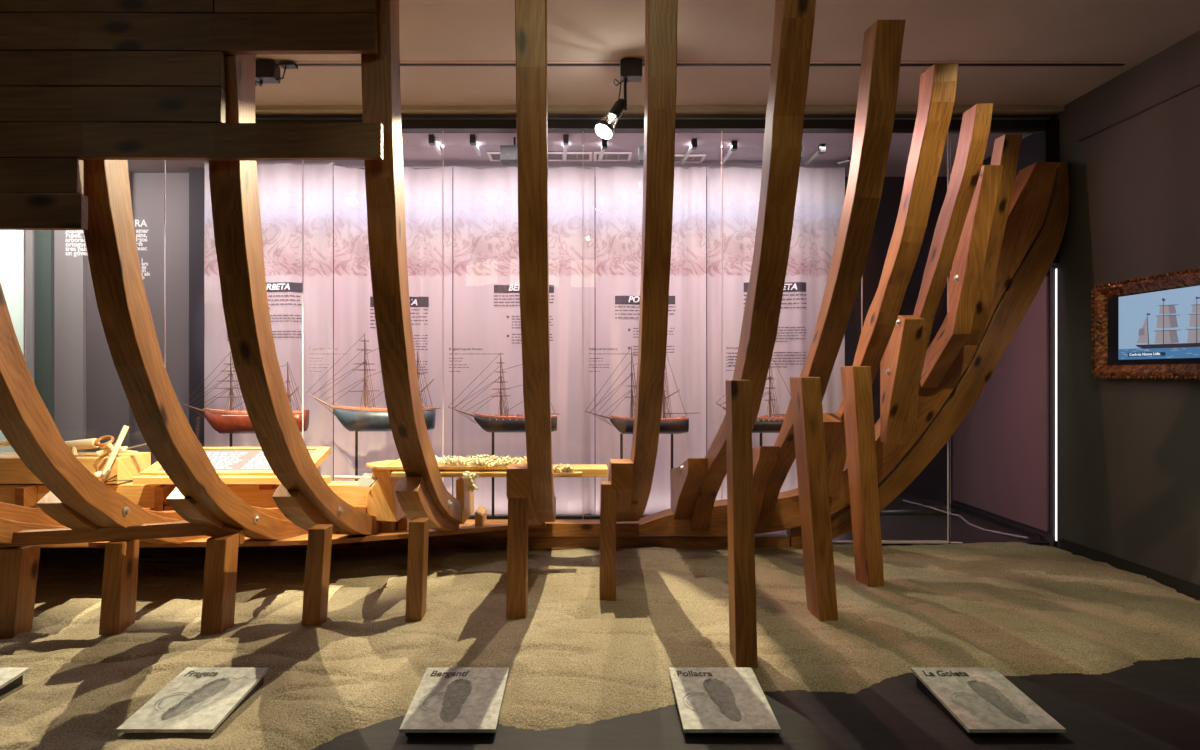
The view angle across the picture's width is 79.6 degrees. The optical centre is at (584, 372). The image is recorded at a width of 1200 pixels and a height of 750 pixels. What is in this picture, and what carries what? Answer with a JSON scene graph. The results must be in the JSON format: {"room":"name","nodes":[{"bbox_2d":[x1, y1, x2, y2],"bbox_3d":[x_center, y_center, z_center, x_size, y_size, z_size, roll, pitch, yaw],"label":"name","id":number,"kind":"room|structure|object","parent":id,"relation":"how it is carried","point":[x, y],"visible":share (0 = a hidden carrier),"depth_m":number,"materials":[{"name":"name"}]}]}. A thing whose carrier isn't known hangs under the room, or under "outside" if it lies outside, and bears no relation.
{"room":"maritime museum","nodes":[
{"label":"maritime museum","id":0,"kind":"room"},
{"bbox_2d":[0,230,22,451],"bbox_3d":[-6.225,-0.315,7.150,2.450,3.130,0.100,0,0,0],"label":"wall","id":1,"kind":"structure","parent":0,"point":[11,241],"depth_m":7.10,"materials":[{"name":"white paint"}]},
{"bbox_2d":[54,230,85,451],"bbox_3d":[-4.580,-0.287,6.380,0.292,3.015,0.040,0,0,0],"label":"wall","id":2,"kind":"structure","parent":0,"point":[69,270],"depth_m":6.36,"materials":[{"name":"grey paint"}]},
{"bbox_2d":[86,171,131,451],"bbox_3d":[-4.262,-0.287,6.420,0.418,3.015,0.040,0,0,0],"label":"wall","id":3,"kind":"structure","parent":0,"point":[108,409],"depth_m":6.40,"materials":[{"name":"grey paint"}]},
{"bbox_2d":[23,168,204,446],"bbox_3d":[-4.121,-0.287,6.330,1.584,3.015,0.060,0,0,0],"label":"wall","id":4,"kind":"structure","parent":0,"point":[196,175],"depth_m":6.30,"materials":[{"name":"grey paint"}]},
{"bbox_2d":[132,173,188,464],"bbox_3d":[-3.816,-0.287,6.470,0.555,3.015,0.040,0,0,0],"label":"information panel","id":5,"kind":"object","parent":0,"point":[147,188],"depth_m":6.45,"materials":[{"name":"grey"}]},
{"bbox_2d":[449,348,482,371],"bbox_3d":[-0.513,-0.265,5.159,1.002,2.940,0.012,0,0,0],"label":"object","id":6,"kind":"structure","parent":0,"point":[449,348],"depth_m":5.15,"materials":[{"name":"paint"}]},
{"bbox_2d":[128,118,1049,176],"bbox_3d":[-2.016,-1.823,5.905,10.768,0.045,1.390,0,0,0],"label":"ceiling","id":7,"kind":"structure","parent":0,"point":[456,148],"depth_m":5.77,"materials":[{"name":"grey"}]},
{"bbox_2d":[204,162,334,480],"bbox_3d":[-2.672,-0.290,6.098,1.122,2.980,0.083,0,0,3],"label":"printed banner","id":8,"kind":"object","parent":7,"relation":"hanging from","point":[279,184],"visible":0.4,"depth_m":6.10,"materials":[{"name":"fabric"}]},
{"bbox_2d":[334,165,452,494],"bbox_3d":[-1.610,-0.276,6.091,0.992,2.952,0.122,0,0,0],"label":"printed banner","id":9,"kind":"object","parent":7,"relation":"hanging from","point":[427,192],"visible":0.44,"depth_m":6.10,"materials":[{"name":"fabric"}]},
{"bbox_2d":[429,135,442,154],"bbox_3d":[-1.161,-1.767,5.616,0.040,0.064,0.369,0,0,0],"label":"spotlight","id":10,"kind":"object","parent":7,"relation":"attached to","point":[432,142],"visible":1,"depth_m":5.47,"materials":[{"name":"silver metal"}]},
{"bbox_2d":[470,135,481,155],"bbox_3d":[-0.850,-1.767,5.629,0.040,0.064,0.396,0,0,0],"label":"spotlight","id":11,"kind":"object","parent":7,"relation":"attached to","point":[472,137],"visible":1,"depth_m":5.47,"materials":[{"name":"silver metal"}]},
{"bbox_2d":[500,137,517,163],"bbox_3d":[-0.579,-1.706,5.510,0.129,0.187,0.120,0,0,0],"label":"spotlight","id":12,"kind":"object","parent":7,"relation":"hanging from","point":[508,153],"visible":0.79,"depth_m":5.45,"materials":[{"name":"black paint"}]},
{"bbox_2d":[453,166,594,513],"bbox_3d":[-0.513,-0.275,6.096,1.187,2.950,0.089,0,0,-1],"label":"printed banner","id":13,"kind":"object","parent":7,"relation":"hanging from","point":[486,295],"visible":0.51,"depth_m":6.10,"materials":[{"name":"fabric"}]},
{"bbox_2d":[487,152,591,160],"bbox_3d":[-0.369,-1.789,5.955,0.852,0.012,0.220,0,0,0],"label":"ceiling vent","id":14,"kind":"object","parent":7,"relation":"in","point":[493,156],"visible":0.58,"depth_m":5.96,"materials":[{"name":"white metal"}]},
{"bbox_2d":[563,135,568,159],"bbox_3d":[-0.152,-1.767,5.684,0.042,0.064,0.508,0,0,-2],"label":"spotlight","id":15,"kind":"object","parent":7,"relation":"attached to","point":[565,137],"visible":1,"depth_m":5.47,"materials":[{"name":"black metal"}]},
{"bbox_2d":[598,139,606,159],"bbox_3d":[0.142,-1.767,5.731,0.043,0.064,0.414,0,0,-3],"label":"bracket","id":16,"kind":"object","parent":7,"relation":"attached to","point":[604,141],"visible":0.96,"depth_m":5.56,"materials":[{"name":"silver metal"}]},
{"bbox_2d":[594,152,631,160],"bbox_3d":[0.227,-1.789,5.955,0.308,0.012,0.220,0,0,0],"label":"ceiling vent","id":17,"kind":"object","parent":7,"relation":"in","point":[607,156],"visible":1,"depth_m":5.96,"materials":[{"name":"white metal"}]},
{"bbox_2d":[638,146,643,163],"bbox_3d":[0.473,-1.706,5.510,0.129,0.187,0.120,0,0,0],"label":"spotlight","id":18,"kind":"object","parent":7,"relation":"hanging from","point":[641,148],"visible":0.4,"depth_m":5.45,"materials":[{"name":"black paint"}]},
{"bbox_2d":[596,166,705,513],"bbox_3d":[0.555,-0.276,6.098,0.933,2.952,0.076,0,0,0],"label":"printed banner","id":19,"kind":"object","parent":7,"relation":"hanging from","point":[619,189],"visible":0.54,"depth_m":6.09,"materials":[{"name":"fabric"}]},
{"bbox_2d":[680,139,696,163],"bbox_3d":[0.832,-1.767,5.787,0.042,0.064,0.526,0,0,-2],"label":"bracket","id":20,"kind":"object","parent":7,"relation":"attached to","point":[693,141],"visible":1,"depth_m":5.67,"materials":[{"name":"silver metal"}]},
{"bbox_2d":[674,154,705,162],"bbox_3d":[0.854,-1.789,6.010,0.279,0.012,0.196,0,0,0],"label":"ceiling vent","id":21,"kind":"object","parent":7,"relation":"in","point":[692,158],"visible":0.67,"depth_m":6.01,"materials":[{"name":"white metal"}]},
{"bbox_2d":[720,141,736,163],"bbox_3d":[1.158,-1.767,5.812,0.042,0.064,0.477,0,0,0],"label":"bracket","id":22,"kind":"object","parent":7,"relation":"attached to","point":[733,143],"visible":1,"depth_m":5.67,"materials":[{"name":"silver metal"}]},
{"bbox_2d":[707,166,844,499],"bbox_3d":[1.614,-0.276,6.097,1.170,2.952,0.066,0,0,0],"label":"printed banner","id":23,"kind":"object","parent":7,"relation":"hanging from","point":[733,192],"visible":0.41,"depth_m":6.10,"materials":[{"name":"fabric"}]},
{"bbox_2d":[804,144,825,163],"bbox_3d":[1.866,-1.767,5.849,0.041,0.064,0.403,0,0,-1],"label":"bracket","id":24,"kind":"object","parent":7,"relation":"attached to","point":[822,147],"visible":1,"depth_m":5.70,"materials":[{"name":"silver metal"}]},
{"bbox_2d":[838,156,850,165],"bbox_3d":[2.183,-1.767,6.008,0.142,0.064,0.070,0,0,19],"label":"bracket","id":25,"kind":"object","parent":7,"relation":"attached to","point":[848,161],"visible":0.5,"depth_m":6.01,"materials":[{"name":"silver metal"}]},
{"bbox_2d":[589,348,616,371],"bbox_3d":[0.487,-0.265,5.159,0.995,2.940,0.012,0,0,0],"label":"window","id":26,"kind":"structure","parent":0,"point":[589,348],"depth_m":5.15,"materials":[{"name":"paint"}]},
{"bbox_2d":[333,177,952,505],"bbox_3d":[-0.215,-0.315,6.660,7.370,3.130,0.120,0,0,0],"label":"wall","id":27,"kind":"structure","parent":0,"point":[929,488],"depth_m":6.60,"materials":[{"name":"grey"}]},
{"bbox_2d":[255,0,1199,105],"bbox_3d":[-2.015,-1.930,2.400,10.970,0.100,9.800,0,0,0],"label":"ceiling","id":28,"kind":"structure","parent":0,"point":[1132,32],"depth_m":4.20,"materials":[{"name":"paint"}]},
{"bbox_2d":[255,61,297,86],"bbox_3d":[-1.963,-1.671,4.218,0.260,0.393,0.506,0,0,32],"label":"track spotlight","id":29,"kind":"object","parent":28,"relation":"hanging from","point":[266,72],"visible":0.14,"depth_m":4.32,"materials":[{"name":"black metal"}]},
{"bbox_2d":[594,59,641,139],"bbox_3d":[0.200,-1.617,4.270,0.355,0.500,0.155,0,0,-38],"label":"track spotlight","id":30,"kind":"object","parent":28,"relation":"hanging from","point":[630,69],"visible":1,"depth_m":4.26,"materials":[{"name":"black metal"}]},
{"bbox_2d":[312,506,1199,749],"bbox_3d":[-2.015,1.285,2.400,10.970,0.130,9.800,0,0,0],"label":"floor","id":31,"kind":"structure","parent":0,"point":[1145,704],"depth_m":2.58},
{"bbox_2d":[355,431,357,480],"bbox_3d":[-1.803,0.839,5.680,0.120,0.762,0.120,0,0,0],"label":"display stand","id":32,"kind":"object","parent":31,"relation":"on","point":[356,432],"visible":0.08,"depth_m":5.67,"materials":[{"name":"black metal"}]},
{"bbox_2d":[306,333,439,431],"bbox_3d":[-1.669,0.073,5.677,1.067,0.777,0.187,0,0,0],"label":"model ship","id":33,"kind":"object","parent":32,"relation":"on","point":[362,418],"visible":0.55,"depth_m":5.64,"materials":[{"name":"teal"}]},
{"bbox_2d":[492,432,493,518],"bbox_3d":[-0.726,0.842,5.680,0.120,0.754,0.120,0,0,0],"label":"display stand","id":34,"kind":"object","parent":31,"relation":"on","point":[492,432],"visible":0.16,"depth_m":5.67,"materials":[{"name":"black metal"}]},
{"bbox_2d":[448,352,556,432],"bbox_3d":[-0.640,0.152,5.680,0.885,0.635,0.151,0,0,0],"label":"model ship","id":35,"kind":"object","parent":34,"relation":"on","point":[506,423],"visible":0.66,"depth_m":5.64,"materials":[{"name":"black wood"}]},
{"bbox_2d":[468,514,650,518],"bbox_3d":[-0.500,1.192,5.895,5.600,0.054,0.070,0,0,0],"label":"trim","id":36,"kind":"structure","parent":31,"relation":"on","point":[489,516],"depth_m":5.86,"materials":[{"name":"black paint"}]},
{"bbox_2d":[0,542,1199,749],"bbox_3d":[-0.931,1.217,3.522,8.538,0.086,3.244,0,0,0],"label":"sand","id":37,"kind":"object","parent":31,"relation":"on","point":[575,657],"visible":0.8,"depth_m":3.34,"materials":[{"name":"beige sand"}]},
{"bbox_2d":[0,667,29,695],"bbox_3d":[-2.390,1.214,2.667,0.330,0.069,0.435,0,0,0],"label":"plaque","id":38,"kind":"object","parent":37,"relation":"on","point":[11,678],"visible":1,"depth_m":2.83,"materials":[{"name":"grey stone"}]},
{"bbox_2d":[0,545,40,638],"bbox_3d":[-2.697,1.026,3.380,0.170,0.418,0.159,0,0,0],"label":"post","id":39,"kind":"object","parent":37,"relation":"on","point":[19,565],"visible":0.82,"depth_m":3.34,"materials":[{"name":"brown wood"}]},
{"bbox_2d":[99,540,139,634],"bbox_3d":[-2.191,1.005,3.395,0.097,0.423,0.189,0,0,0],"label":"post","id":40,"kind":"object","parent":37,"relation":"on","point":[120,573],"visible":0.84,"depth_m":3.35,"materials":[{"name":"brown wood"}]},
{"bbox_2d":[116,667,268,732],"bbox_3d":[-1.431,1.214,2.667,0.329,0.069,0.435,0,0,0],"label":"plaque","id":41,"kind":"object","parent":37,"relation":"on","point":[199,699],"visible":1,"depth_m":2.64,"materials":[{"name":"grey stone"}]},
{"bbox_2d":[200,533,238,634],"bbox_3d":[-1.746,1.009,3.445,0.149,0.423,0.286,0,0,0],"label":"post","id":42,"kind":"object","parent":37,"relation":"on","point":[221,557],"visible":0.8,"depth_m":3.41,"materials":[{"name":"brown wood"}]},
{"bbox_2d":[301,524,332,625],"bbox_3d":[-1.288,0.975,3.460,0.119,0.477,0.120,0,0,0],"label":"post","id":43,"kind":"object","parent":37,"relation":"on","point":[318,555],"visible":0.91,"depth_m":3.41,"materials":[{"name":"brown wood"}]},
{"bbox_2d":[405,518,428,620],"bbox_3d":[-0.820,0.970,3.520,0.098,0.507,0.120,0,0,0],"label":"post","id":44,"kind":"object","parent":37,"relation":"on","point":[418,535],"visible":0.86,"depth_m":3.47,"materials":[{"name":"brown wood"}]},
{"bbox_2d":[399,667,508,735],"bbox_3d":[-0.468,1.214,2.667,0.328,0.069,0.435,0,0,0],"label":"plaque","id":45,"kind":"object","parent":37,"relation":"on","point":[447,701],"visible":1,"depth_m":2.62,"materials":[{"name":"grey stone"}]},
{"bbox_2d":[506,498,527,618],"bbox_3d":[-0.336,0.905,3.580,0.103,0.634,0.100,0,0,0],"label":"post","id":46,"kind":"object","parent":37,"relation":"on","point":[517,534],"visible":0.79,"depth_m":3.53,"materials":[{"name":"brown wood"}]},
{"bbox_2d":[0,0,1069,548],"bbox_3d":[-1.238,-0.489,3.656,9.213,3.419,2.948,0,0,0],"label":"skeleton","id":47,"kind":"object","parent":37,"relation":"on","point":[88,88],"depth_m":3.03,"materials":[{"name":"brown wood"}]},
{"bbox_2d":[65,438,99,456],"bbox_3d":[-3.381,0.497,4.805,0.234,0.123,0.100,0,0,0],"label":"mallet","id":48,"kind":"object","parent":47,"relation":"on","point":[74,445],"visible":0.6,"depth_m":4.79,"materials":[{"name":"brown wood"}]},
{"bbox_2d":[96,443,114,455],"bbox_3d":[-3.190,0.505,4.818,0.137,0.102,0.041,0,0,-29],"label":"chisel","id":49,"kind":"object","parent":47,"relation":"on","point":[100,452],"visible":0.78,"depth_m":4.79,"materials":[{"name":"brown wood"}]},
{"bbox_3d":[-3.213,0.488,4.800,0.043,0.038,0.044,0,0,0],"label":"ball","id":50,"kind":"object","parent":49,"relation":"on","visible":0},
{"bbox_2d":[94,435,114,446],"bbox_3d":[-3.217,0.455,4.820,0.118,0.070,0.102,0,0,0],"label":"hoop","id":51,"kind":"object","parent":50,"relation":"on","point":[112,438],"visible":1,"depth_m":4.81},
{"bbox_2d":[104,475,116,482],"bbox_3d":[-3.069,0.688,4.680,0.094,0.049,0.047,0,0,0],"label":"divider","id":52,"kind":"object","parent":47,"relation":"on","point":[106,481],"visible":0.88,"depth_m":4.66,"materials":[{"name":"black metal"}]},
{"bbox_2d":[106,442,118,455],"bbox_3d":[-3.162,0.511,4.815,0.037,0.101,0.084,0,0,25],"label":"chisel","id":53,"kind":"object","parent":47,"relation":"on","point":[109,446],"visible":0.55,"depth_m":4.79,"materials":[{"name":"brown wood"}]},
{"bbox_2d":[101,425,128,473],"bbox_3d":[-3.046,0.499,4.670,0.020,0.315,0.154,0,0,39],"label":"wooden stick","id":54,"kind":"object","parent":47,"relation":"on","point":[124,430],"visible":1,"depth_m":4.67,"materials":[{"name":"brown wood"}]},
{"bbox_2d":[93,449,111,478],"bbox_3d":[-3.108,0.589,4.638,0.103,0.188,0.110,0,0,-31],"label":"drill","id":55,"kind":"object","parent":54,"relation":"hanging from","point":[97,474],"visible":0.89,"depth_m":4.63,"materials":[{"name":"brown wood"}]},
{"bbox_2d":[117,479,132,480],"bbox_3d":[-2.835,0.686,4.640,0.326,0.015,0.035,0,0,-7],"label":"metal rule","id":56,"kind":"object","parent":47,"relation":"on","point":[119,479],"visible":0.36,"depth_m":4.61,"materials":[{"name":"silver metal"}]},
{"bbox_2d":[118,446,137,452],"bbox_3d":[-3.067,0.510,4.819,0.131,0.055,0.048,0,0,-29],"label":"chisel","id":57,"kind":"object","parent":47,"relation":"on","point":[121,450],"visible":0.78,"depth_m":4.80,"materials":[{"name":"brown wood"}]},
{"bbox_2d":[111,443,146,453],"bbox_3d":[-3.054,0.509,4.819,0.205,0.072,0.041,0,0,-18],"label":"chisel","id":58,"kind":"object","parent":47,"relation":"on","point":[125,447],"visible":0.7,"depth_m":4.81,"materials":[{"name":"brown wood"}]},
{"bbox_2d":[133,447,330,486],"bbox_3d":[-2.230,0.626,4.784,1.220,0.219,0.528,0,0,0],"label":"desk","id":59,"kind":"object","parent":47,"relation":"on","point":[233,465],"visible":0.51,"depth_m":4.71,"materials":[{"name":"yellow wood"}]},
{"bbox_2d":[259,484,275,489],"bbox_3d":[-2.055,0.719,4.665,0.084,0.067,0.070,0,0,0],"label":"plane","id":60,"kind":"object","parent":47,"relation":"on","point":[261,486],"visible":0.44,"depth_m":4.63,"materials":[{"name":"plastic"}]},
{"bbox_2d":[334,475,377,478],"bbox_3d":[-1.420,0.657,4.521,0.326,0.021,0.020,0,0,10],"label":"pencil","id":61,"kind":"object","parent":47,"relation":"on","point":[335,476],"visible":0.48,"depth_m":4.52,"materials":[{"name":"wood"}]},
{"bbox_2d":[341,473,377,486],"bbox_3d":[-1.397,0.665,4.485,0.235,0.064,0.230,0,0,0],"label":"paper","id":62,"kind":"object","parent":47,"relation":"on","point":[364,482],"visible":0.85,"depth_m":4.43,"materials":[{"name":"white paper"}]},
{"bbox_2d":[366,460,526,469],"bbox_3d":[-0.796,0.574,4.500,1.145,0.018,0.320,0,0,0],"label":"plank","id":63,"kind":"object","parent":47,"relation":"on","point":[381,465],"visible":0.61,"depth_m":4.35,"materials":[{"name":"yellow wood"}]},
{"bbox_2d":[435,454,573,492],"bbox_3d":[-0.535,0.611,4.462,0.978,0.201,0.486,0,0,0],"label":"wood shavings","id":64,"kind":"object","parent":63,"relation":"on","point":[482,460],"visible":0.91,"depth_m":4.36},
{"bbox_2d":[391,472,581,476],"bbox_3d":[-0.585,0.606,4.303,1.135,0.024,0.065,0,0,0],"label":"board","id":65,"kind":"object","parent":47,"relation":"on","point":[393,474],"visible":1,"depth_m":4.27,"materials":[{"name":"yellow wood"}]},
{"bbox_2d":[599,481,615,600],"bbox_3d":[0.120,0.899,3.825,0.087,0.641,0.149,0,0,0],"label":"post","id":66,"kind":"object","parent":37,"relation":"on","point":[607,572],"visible":0.84,"depth_m":3.78,"materials":[{"name":"brown wood"}]},
{"bbox_2d":[669,667,780,735],"bbox_3d":[0.501,1.214,2.667,0.331,0.069,0.435,0,0,0],"label":"plaque","id":67,"kind":"object","parent":37,"relation":"on","point":[711,701],"visible":1,"depth_m":2.62,"materials":[{"name":"grey stone"}]},
{"bbox_2d":[725,380,757,668],"bbox_3d":[0.664,0.629,3.070,0.090,1.199,0.239,0,0,0],"label":"post","id":68,"kind":"object","parent":37,"relation":"on","point":[740,498],"visible":0.91,"depth_m":3.01,"materials":[{"name":"brown wood"}]},
{"bbox_2d":[790,377,837,621],"bbox_3d":[1.134,0.617,3.575,0.179,1.196,0.210,0,0,0],"label":"post","id":69,"kind":"object","parent":37,"relation":"on","point":[806,397],"visible":0.91,"depth_m":3.48,"materials":[{"name":"brown wood"}]},
{"bbox_2d":[840,366,883,586],"bbox_3d":[1.575,0.599,4.090,0.232,1.275,0.339,0,0,0],"label":"post","id":70,"kind":"object","parent":37,"relation":"on","point":[856,381],"visible":0.88,"depth_m":4.02,"materials":[{"name":"brown wood"}]},
{"bbox_2d":[620,433,622,458],"bbox_3d":[0.288,0.848,5.680,0.120,0.742,0.120,0,0,0],"label":"display stand","id":71,"kind":"object","parent":31,"relation":"on","point":[621,434],"visible":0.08,"depth_m":5.67,"materials":[{"name":"black metal"}]},
{"bbox_2d":[585,346,692,433],"bbox_3d":[0.453,0.130,5.680,0.909,0.703,0.141,0,0,0],"label":"model ship","id":72,"kind":"object","parent":71,"relation":"on","point":[625,425],"visible":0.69,"depth_m":5.65,"materials":[{"name":"black wood"}]},
{"bbox_2d":[671,434,672,468],"bbox_3d":[0.686,0.848,5.680,0.120,0.742,0.120,0,0,0],"label":"display stand","id":73,"kind":"object","parent":31,"relation":"on","point":[671,434],"visible":0.08,"depth_m":5.67,"materials":[{"name":"black metal"}]},
{"bbox_2d":[832,541,948,542],"bbox_3d":[-2.349,1.212,5.160,9.902,0.014,0.024,0,0,0],"label":"trim","id":74,"kind":"structure","parent":31,"relation":"on","point":[832,541],"depth_m":5.15,"materials":[{"name":"white"}]},
{"bbox_2d":[24,230,25,361],"bbox_3d":[-4.512,-0.265,5.160,1.002,2.940,0.010,0,0,0],"label":"window","id":75,"kind":"structure","parent":74,"relation":"attached to","point":[24,230],"depth_m":5.16,"materials":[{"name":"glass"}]},
{"bbox_2d":[65,160,165,367],"bbox_3d":[-3.508,-0.265,5.159,1.002,2.940,0.012,0,0,0],"label":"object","id":76,"kind":"structure","parent":74,"relation":"attached to","point":[136,222],"depth_m":5.15,"materials":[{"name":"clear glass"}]},
{"bbox_2d":[302,160,303,439],"bbox_3d":[-2.512,-0.265,5.160,0.988,2.940,0.010,0,0,0],"label":"window","id":77,"kind":"structure","parent":74,"relation":"attached to","point":[302,160],"depth_m":5.16,"materials":[{"name":"clear glass"}]},
{"bbox_2d":[309,348,336,371],"bbox_3d":[-1.516,-0.265,5.159,1.002,2.940,0.012,0,0,0],"label":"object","id":78,"kind":"structure","parent":74,"relation":"attached to","point":[309,348],"depth_m":5.15,"materials":[{"name":"paint"}]},
{"bbox_2d":[947,131,948,540],"bbox_3d":[2.297,-0.265,5.160,0.615,2.940,0.010,0,0,0],"label":"window","id":79,"kind":"structure","parent":74,"relation":"attached to","point":[948,131],"depth_m":5.16,"materials":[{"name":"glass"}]},
{"bbox_2d":[880,509,958,514],"bbox_3d":[2.837,1.206,6.200,0.733,0.077,0.068,0,0,0],"label":"rolled mat","id":80,"kind":"object","parent":31,"relation":"on","point":[884,511],"visible":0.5,"depth_m":6.17,"materials":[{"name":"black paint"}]},
{"bbox_2d":[903,500,1028,538],"bbox_3d":[3.102,1.159,5.799,0.260,0.121,1.118,0,0,-25],"label":"cable","id":81,"kind":"object","parent":31,"relation":"on","point":[936,509],"visible":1,"depth_m":5.76,"materials":[{"name":"grey plastic"}]},
{"bbox_2d":[911,667,1065,735],"bbox_3d":[1.472,1.214,2.667,0.331,0.069,0.435,0,0,0],"label":"plaque","id":82,"kind":"object","parent":31,"relation":"on","point":[980,701],"visible":1,"depth_m":2.63,"materials":[{"name":"grey stone"}]},
{"bbox_2d":[726,275,862,370],"bbox_3d":[1.487,-0.265,5.159,1.002,2.940,0.012,0,0,0],"label":"window","id":83,"kind":"structure","parent":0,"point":[862,275],"depth_m":5.16,"materials":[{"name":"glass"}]},
{"bbox_2d":[953,30,1199,584],"bbox_3d":[3.430,-0.315,2.400,0.120,3.130,9.800,0,0,0],"label":"wall","id":84,"kind":"structure","parent":0,"point":[1128,450],"depth_m":4.48,"materials":[{"name":"grey paint"}]},
{"bbox_2d":[255,119,1050,132],"bbox_3d":[-2.045,-1.768,5.160,10.710,0.065,0.100,0,0,0],"label":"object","id":85,"kind":"structure","parent":84,"relation":"attached to","point":[408,125],"depth_m":5.11,"materials":[{"name":"black paint"}]},
{"bbox_2d":[255,106,1063,117],"bbox_3d":[-2.016,-1.863,5.180,10.768,0.031,0.240,0,0,0],"label":"trim","id":86,"kind":"structure","parent":84,"relation":"attached to","point":[260,111],"depth_m":5.07,"materials":[{"name":"paint"}]},
{"bbox_2d":[276,63,1124,65],"bbox_3d":[-1.865,-1.874,4.372,10.270,0.012,0.025,0,0,0],"label":"trim","id":87,"kind":"structure","parent":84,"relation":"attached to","point":[298,64],"depth_m":4.36,"materials":[{"name":"black paint"}]},
{"bbox_2d":[275,62,1126,62],"bbox_3d":[-1.865,-1.877,4.352,10.270,0.006,0.014,0,0,0],"label":"trim","id":88,"kind":"structure","parent":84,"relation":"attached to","point":[275,62],"depth_m":4.35,"materials":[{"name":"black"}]},
{"bbox_2d":[949,503,1042,539],"bbox_3d":[3.334,1.220,5.925,0.019,0.060,1.330,0,0,0],"label":"baseboard","id":89,"kind":"structure","parent":84,"relation":"attached to","point":[1023,531],"depth_m":5.79,"materials":[{"name":"black paint"}]},
{"bbox_2d":[950,131,1041,537],"bbox_3d":[2.981,-0.277,5.160,0.728,2.914,0.012,0,0,0],"label":"door frame","id":90,"kind":"structure","parent":84,"relation":"in","point":[950,131],"depth_m":5.16,"materials":[{"name":"metal"}]},
{"bbox_2d":[953,276,1048,531],"bbox_3d":[3.356,0.225,5.885,0.021,1.850,1.330,0,0,0],"label":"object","id":91,"kind":"structure","parent":84,"relation":"in","point":[1001,447],"depth_m":5.59,"materials":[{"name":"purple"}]},
{"bbox_2d":[1037,119,1058,263],"bbox_3d":[3.318,-1.290,5.160,0.096,1.020,0.100,0,0,0],"label":"trim","id":92,"kind":"structure","parent":84,"relation":"attached to","point":[1048,139],"depth_m":5.11,"materials":[{"name":"black paint"}]},
{"bbox_2d":[1051,264,1057,543],"bbox_3d":[3.399,0.217,5.152,0.089,2.004,0.055,0,0,0],"label":"light strip","id":93,"kind":"object","parent":84,"relation":"attached to","point":[1054,265],"visible":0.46,"depth_m":5.15,"materials":[{"name":"white plastic"}]},
{"bbox_2d":[1060,539,1199,600],"bbox_3d":[3.356,1.208,1.280,0.031,0.085,7.560,0,0,0],"label":"baseboard","id":94,"kind":"structure","parent":84,"relation":"attached to","point":[1192,590],"depth_m":4.38,"materials":[{"name":"black paint"}]},
{"bbox_2d":[1078,83,1199,141],"bbox_3d":[3.363,-1.580,3.750,0.010,0.010,2.300,0,0,0],"label":"trim","id":95,"kind":"structure","parent":84,"relation":"attached to","point":[1198,84],"depth_m":4.34,"materials":[{"name":"black paint"}]},
{"bbox_2d":[1091,267,1199,379],"bbox_3d":[3.333,-0.267,4.160,0.069,0.605,1.082,0,0,0],"label":"screen","id":96,"kind":"object","parent":84,"relation":"attached to","point":[1147,328],"visible":1,"depth_m":4.26,"materials":[{"name":"brown wood"}]},
{"bbox_3d":[-2.793,0.846,5.680,0.120,0.746,0.120,0,0,0],"label":"display stand","id":97,"kind":"object","parent":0,"visible":0},
{"bbox_2d":[183,351,308,433],"bbox_3d":[-2.675,0.152,5.678,0.995,0.651,0.189,0,0,0],"label":"model ship","id":98,"kind":"object","parent":97,"relation":"on","point":[229,421],"visible":0.53,"depth_m":5.64,"materials":[{"name":"red wood"}]},
{"bbox_3d":[1.388,0.844,5.680,0.120,0.750,0.120,0,0,0],"label":"display stand","id":99,"kind":"object","parent":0,"visible":0},
{"bbox_2d":[716,358,790,432],"bbox_3d":[1.396,0.153,5.677,0.727,0.640,0.125,0,0,0],"label":"model ship","id":100,"kind":"object","parent":99,"relation":"on","point":[763,424],"visible":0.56,"depth_m":5.64,"materials":[{"name":"black wood"}]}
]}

